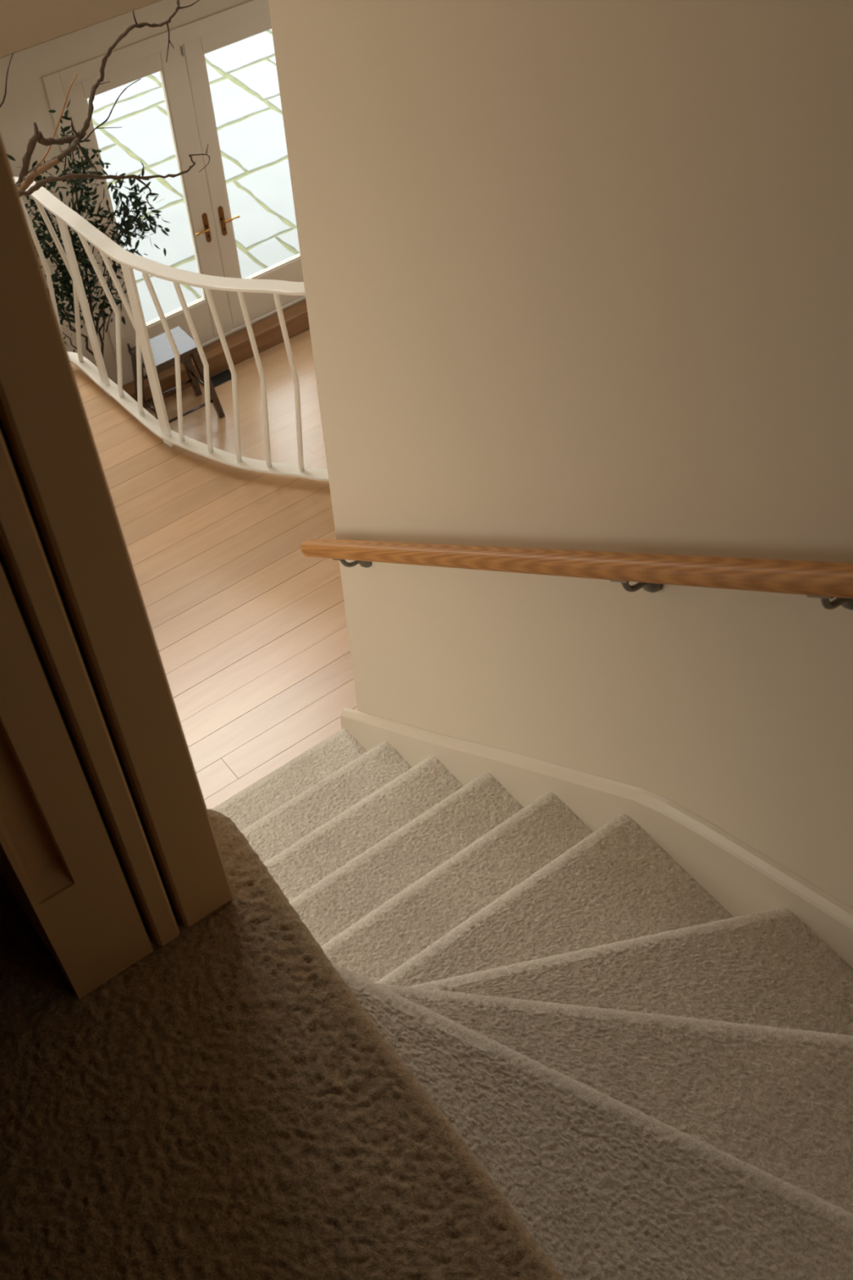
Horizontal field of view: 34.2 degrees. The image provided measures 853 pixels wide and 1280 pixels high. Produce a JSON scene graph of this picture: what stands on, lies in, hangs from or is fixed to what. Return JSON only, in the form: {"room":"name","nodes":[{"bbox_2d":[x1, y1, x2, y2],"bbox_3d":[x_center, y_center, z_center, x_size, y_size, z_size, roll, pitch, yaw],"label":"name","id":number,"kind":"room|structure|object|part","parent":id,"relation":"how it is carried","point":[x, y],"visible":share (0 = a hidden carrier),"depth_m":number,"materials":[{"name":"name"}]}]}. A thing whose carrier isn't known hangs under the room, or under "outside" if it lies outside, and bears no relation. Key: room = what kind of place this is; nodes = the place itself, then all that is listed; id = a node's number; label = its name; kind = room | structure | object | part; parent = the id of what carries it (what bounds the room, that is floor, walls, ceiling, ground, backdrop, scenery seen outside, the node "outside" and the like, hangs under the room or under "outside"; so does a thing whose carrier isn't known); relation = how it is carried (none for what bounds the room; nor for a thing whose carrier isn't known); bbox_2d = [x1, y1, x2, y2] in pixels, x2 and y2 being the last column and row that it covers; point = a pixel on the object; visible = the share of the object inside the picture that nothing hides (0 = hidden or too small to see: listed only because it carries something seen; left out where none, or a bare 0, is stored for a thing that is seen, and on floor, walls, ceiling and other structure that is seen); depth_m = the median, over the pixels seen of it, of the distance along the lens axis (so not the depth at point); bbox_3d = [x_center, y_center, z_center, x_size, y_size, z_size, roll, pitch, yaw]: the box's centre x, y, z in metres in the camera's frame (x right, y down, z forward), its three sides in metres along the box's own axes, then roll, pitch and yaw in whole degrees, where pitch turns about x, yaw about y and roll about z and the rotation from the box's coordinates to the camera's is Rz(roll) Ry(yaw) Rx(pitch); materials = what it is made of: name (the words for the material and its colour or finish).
{"room":"staircase","nodes":[
{"label":"staircase","id":0,"kind":"room"},
{"bbox_2d":[0,0,306,384],"bbox_3d":[-2.940,-3.629,7.044,7.200,7.098,0.250,-31,55,-22],"label":"wall","id":1,"kind":"structure","parent":0,"point":[25,103],"depth_m":8.16,"materials":[{"name":"beige paint"}]},
{"bbox_2d":[0,0,162,57],"bbox_3d":[-2.781,-3.221,7.232,7.200,0.628,0.219,-31,55,-22],"label":"ceiling","id":2,"kind":"structure","parent":1,"relation":"attached to","point":[24,24],"depth_m":7.62,"materials":[{"name":"beige paint"}]},
{"bbox_2d":[62,44,232,370],"bbox_3d":[-1.770,-2.747,9.105,0.824,2.126,0.103,-31,55,-22],"label":"door","id":3,"kind":"structure","parent":1,"relation":"in","point":[173,73],"depth_m":8.93,"materials":[{"name":"white wood"}]},
{"bbox_3d":[-1.840,-3.413,8.349,0.537,0.107,0.043,-31,55,-22],"label":"rail","id":4,"kind":"part","parent":3,"relation":"part of","materials":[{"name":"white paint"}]},
{"bbox_3d":[-1.764,-2.171,9.801,0.537,0.321,0.043,-31,55,-22],"label":"rail","id":5,"kind":"part","parent":3,"relation":"part of","materials":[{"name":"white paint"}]},
{"bbox_3d":[-1.510,-2.757,9.340,0.120,0.021,0.052,-31,55,-22],"label":"handle lever","id":6,"kind":"part","parent":3,"relation":"part of","materials":[{"name":"gold metal"}]},
{"bbox_3d":[-1.487,-2.790,9.384,0.034,0.222,0.008,-31,55,-22],"label":"handle plate","id":7,"kind":"part","parent":3,"relation":"part of","materials":[{"name":"gold metal"}]},
{"bbox_2d":[41,0,306,385],"bbox_3d":[-1.479,-2.999,9.250,1.850,2.261,0.132,-31,55,-22],"label":"trim","id":8,"kind":"structure","parent":1,"relation":"attached to","point":[54,83],"depth_m":8.40,"materials":[{"name":"white wood"}]},
{"bbox_2d":[182,11,303,328],"bbox_3d":[-1.116,-3.141,9.409,0.808,2.126,0.103,-31,55,-22],"label":"door","id":9,"kind":"structure","parent":1,"relation":"in","point":[290,269],"depth_m":9.18,"materials":[{"name":"white wood"}]},
{"bbox_3d":[-1.388,-2.850,9.430,0.034,0.222,0.008,-31,55,-22],"label":"handle plate","id":10,"kind":"part","parent":9,"relation":"part of","materials":[{"name":"gold metal"}]},
{"bbox_3d":[-1.331,-2.865,9.423,0.120,0.021,0.052,-31,55,-22],"label":"handle lever","id":11,"kind":"part","parent":9,"relation":"part of","materials":[{"name":"gold metal"}]},
{"bbox_3d":[-1.183,-3.809,8.653,0.543,0.107,0.043,-31,55,-22],"label":"rail","id":12,"kind":"part","parent":9,"relation":"part of","materials":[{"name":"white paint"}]},
{"bbox_3d":[-1.107,-2.567,10.105,0.543,0.321,0.043,-31,55,-22],"label":"rail","id":13,"kind":"part","parent":9,"relation":"part of","materials":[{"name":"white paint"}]},
{"bbox_2d":[86,28,299,323],"bbox_3d":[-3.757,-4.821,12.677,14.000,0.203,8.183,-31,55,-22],"label":"door glass","id":14,"kind":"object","parent":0,"point":[242,74],"depth_m":11.85,"materials":[{"name":"glass"}]},
{"bbox_2d":[70,363,357,808],"bbox_3d":[-1.405,0.517,4.714,3.944,0.270,3.702,-31,55,-22],"label":"floor","id":15,"kind":"structure","parent":0,"point":[250,629],"depth_m":5.08,"materials":[{"name":"brown wood"}]},
{"bbox_2d":[13,177,328,481],"bbox_3d":[-1.141,-1.230,5.409,2.401,0.924,0.742,5,50,7],"label":"balustrade","id":16,"kind":"object","parent":15,"relation":"on","point":[42,197],"visible":0.79,"depth_m":5.30,"materials":[{"name":"white wood"}]},
{"bbox_3d":[-1.365,-1.331,5.536,0.014,0.879,0.048,-35,56,-24],"label":"post","id":17,"kind":"part","parent":16,"relation":"part of","materials":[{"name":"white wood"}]},
{"bbox_3d":[-1.066,-1.084,5.309,0.048,0.879,0.014,31,58,26],"label":"post","id":18,"kind":"part","parent":16,"relation":"part of","materials":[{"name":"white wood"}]},
{"bbox_3d":[-1.162,-1.494,5.061,2.401,0.050,0.689,5,50,7],"label":"rail","id":19,"kind":"part","parent":16,"relation":"part of","materials":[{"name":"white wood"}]},
{"bbox_3d":[-1.127,-0.943,5.705,2.398,0.014,0.684,5,50,7],"label":"rail","id":20,"kind":"part","parent":16,"relation":"part of","materials":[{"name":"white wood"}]},
{"bbox_2d":[211,707,852,1279],"bbox_3d":[0.067,0.783,3.172,0.933,1.844,2.387,-31,55,-22],"label":"staircase","id":21,"kind":"structure","parent":15,"relation":"on","point":[637,1020],"depth_m":2.57,"materials":[{"name":"beige carpet"}]},
{"bbox_3d":[-1.693,-1.012,5.373,0.330,0.740,0.330,-31,55,-22],"label":"floor vase","id":22,"kind":"object","parent":15,"relation":"on","visible":0},
{"bbox_2d":[35,73,77,167],"bbox_3d":[-1.503,-1.638,5.071,0.671,0.682,0.062,-34,56,-23],"label":"stem","id":23,"kind":"object","parent":22,"relation":"in","point":[72,82],"visible":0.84,"depth_m":5.04,"materials":[{"name":"brown plant"}]},
{"bbox_2d":[0,0,209,208],"bbox_3d":[-1.240,-1.797,5.055,1.267,0.924,0.410,-31,55,-22],"label":"branch","id":24,"kind":"object","parent":22,"relation":"in","point":[25,180],"visible":0.94,"depth_m":4.92,"materials":[{"name":"brown plant"}]},
{"bbox_2d":[145,328,327,469],"bbox_3d":[0.165,1.555,7.088,7.200,0.150,9.567,-31,55,-22],"label":"floor","id":25,"kind":"structure","parent":0,"point":[280,391],"depth_m":9.78,"materials":[{"name":"brown wood"}]},
{"bbox_2d":[6,99,169,359],"bbox_3d":[-2.039,-2.166,8.661,1.046,2.470,0.704,-31,55,-22],"label":"potted tree","id":26,"kind":"object","parent":25,"relation":"on","point":[64,280],"visible":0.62,"depth_m":8.30,"materials":[{"name":"green plant"}]},
{"bbox_2d":[127,325,225,423],"bbox_3d":[-1.732,-1.772,9.497,0.498,0.665,0.353,-31,55,-22],"label":"stool","id":27,"kind":"object","parent":25,"relation":"on","point":[162,353],"visible":0.57,"depth_m":9.35,"materials":[{"name":"brown wood"}]},
{"bbox_3d":[-1.965,-1.731,9.523,0.108,0.590,0.093,-31,55,-22],"label":"leg","id":28,"kind":"part","parent":27,"relation":"part of","materials":[{"name":"brown wood"}]},
{"bbox_3d":[-1.812,-1.582,9.387,0.108,0.590,0.108,-31,55,-22],"label":"leg","id":29,"kind":"part","parent":27,"relation":"part of","materials":[{"name":"brown wood"}]},
{"bbox_3d":[-1.756,-1.948,9.291,0.400,0.032,0.290,-31,55,-22],"label":"seat","id":30,"kind":"part","parent":27,"relation":"part of","materials":[{"name":"white fabric"}]},
{"bbox_3d":[-1.662,-1.914,9.663,0.128,0.590,0.093,-31,55,-22],"label":"leg","id":31,"kind":"part","parent":27,"relation":"part of","materials":[{"name":"brown wood"}]},
{"bbox_3d":[-1.509,-1.764,9.528,0.128,0.590,0.108,-31,55,-22],"label":"leg","id":32,"kind":"part","parent":27,"relation":"part of","materials":[{"name":"brown wood"}]},
{"bbox_2d":[122,299,309,407],"bbox_3d":[-1.020,-2.342,10.268,2.850,0.177,0.127,-31,55,-22],"label":"step","id":33,"kind":"structure","parent":25,"relation":"on","point":[267,332],"depth_m":10.07,"materials":[{"name":"brown wood"}]},
{"bbox_2d":[210,368,231,387],"bbox_3d":[-1.503,-1.883,10.011,0.240,0.010,0.116,-31,55,-22],"label":"floor vent","id":34,"kind":"object","parent":25,"relation":"in","point":[224,375],"visible":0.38,"depth_m":10.01,"materials":[{"name":"metal"}]},
{"bbox_2d":[0,808,564,1279],"bbox_3d":[-0.194,1.717,1.066,2.030,0.195,3.353,-31,55,-22],"label":"floor","id":35,"kind":"structure","parent":0,"point":[224,1105],"depth_m":1.86,"materials":[{"name":"brown carpet"}]},
{"bbox_2d":[267,0,852,908],"bbox_3d":[0.497,-0.226,2.373,0.130,4.700,2.410,-31,55,-22],"label":"wall","id":36,"kind":"structure","parent":0,"point":[577,274],"depth_m":2.40,"materials":[{"name":"beige paint"}]},
{"bbox_2d":[300,537,852,609],"bbox_3d":[0.364,-0.143,2.454,0.103,1.755,2.326,-31,55,-22],"label":"handrail","id":37,"kind":"object","parent":36,"relation":"attached to","point":[825,581],"visible":1,"depth_m":2.42,"materials":[{"name":"brown wood"}]},
{"bbox_3d":[-0.197,-0.209,3.587,0.070,0.057,0.012,-31,55,-22],"label":"arm","id":38,"kind":"part","parent":37,"relation":"part of","materials":[{"name":"grey metal"}]},
{"bbox_3d":[0.349,-0.110,2.459,0.024,0.005,0.052,-31,18,-22],"label":"saddle plate","id":39,"kind":"part","parent":37,"relation":"part of","materials":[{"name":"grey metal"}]},
{"bbox_3d":[0.373,-0.106,2.490,0.070,0.057,0.012,-31,55,-22],"label":"arm","id":40,"kind":"part","parent":37,"relation":"part of","materials":[{"name":"grey metal"}]},
{"bbox_3d":[0.579,-0.068,2.017,0.024,0.005,0.052,-31,18,-22],"label":"saddle plate","id":41,"kind":"part","parent":37,"relation":"part of","materials":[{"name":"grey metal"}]},
{"bbox_3d":[0.603,-0.065,2.048,0.070,0.057,0.012,-31,55,-22],"label":"arm","id":42,"kind":"part","parent":37,"relation":"part of","materials":[{"name":"grey metal"}]},
{"bbox_3d":[-1.376,-0.061,1.013,1.815,2.700,0.100,-31,55,-22],"label":"wall","id":43,"kind":"structure","parent":0,"visible":0},
{"bbox_2d":[0,134,233,998],"bbox_3d":[-0.561,-0.476,1.192,0.263,2.494,0.403,-31,55,-22],"label":"door","id":44,"kind":"structure","parent":43,"relation":"in","point":[107,834],"depth_m":1.61,"materials":[{"name":"beige paint"}]},
{"bbox_3d":[-0.534,-0.403,0.965,0.052,2.226,0.027,-31,55,-22],"label":"panel moulding","id":45,"kind":"part","parent":44,"relation":"part of","materials":[{"name":"beige paint"}]}
]}

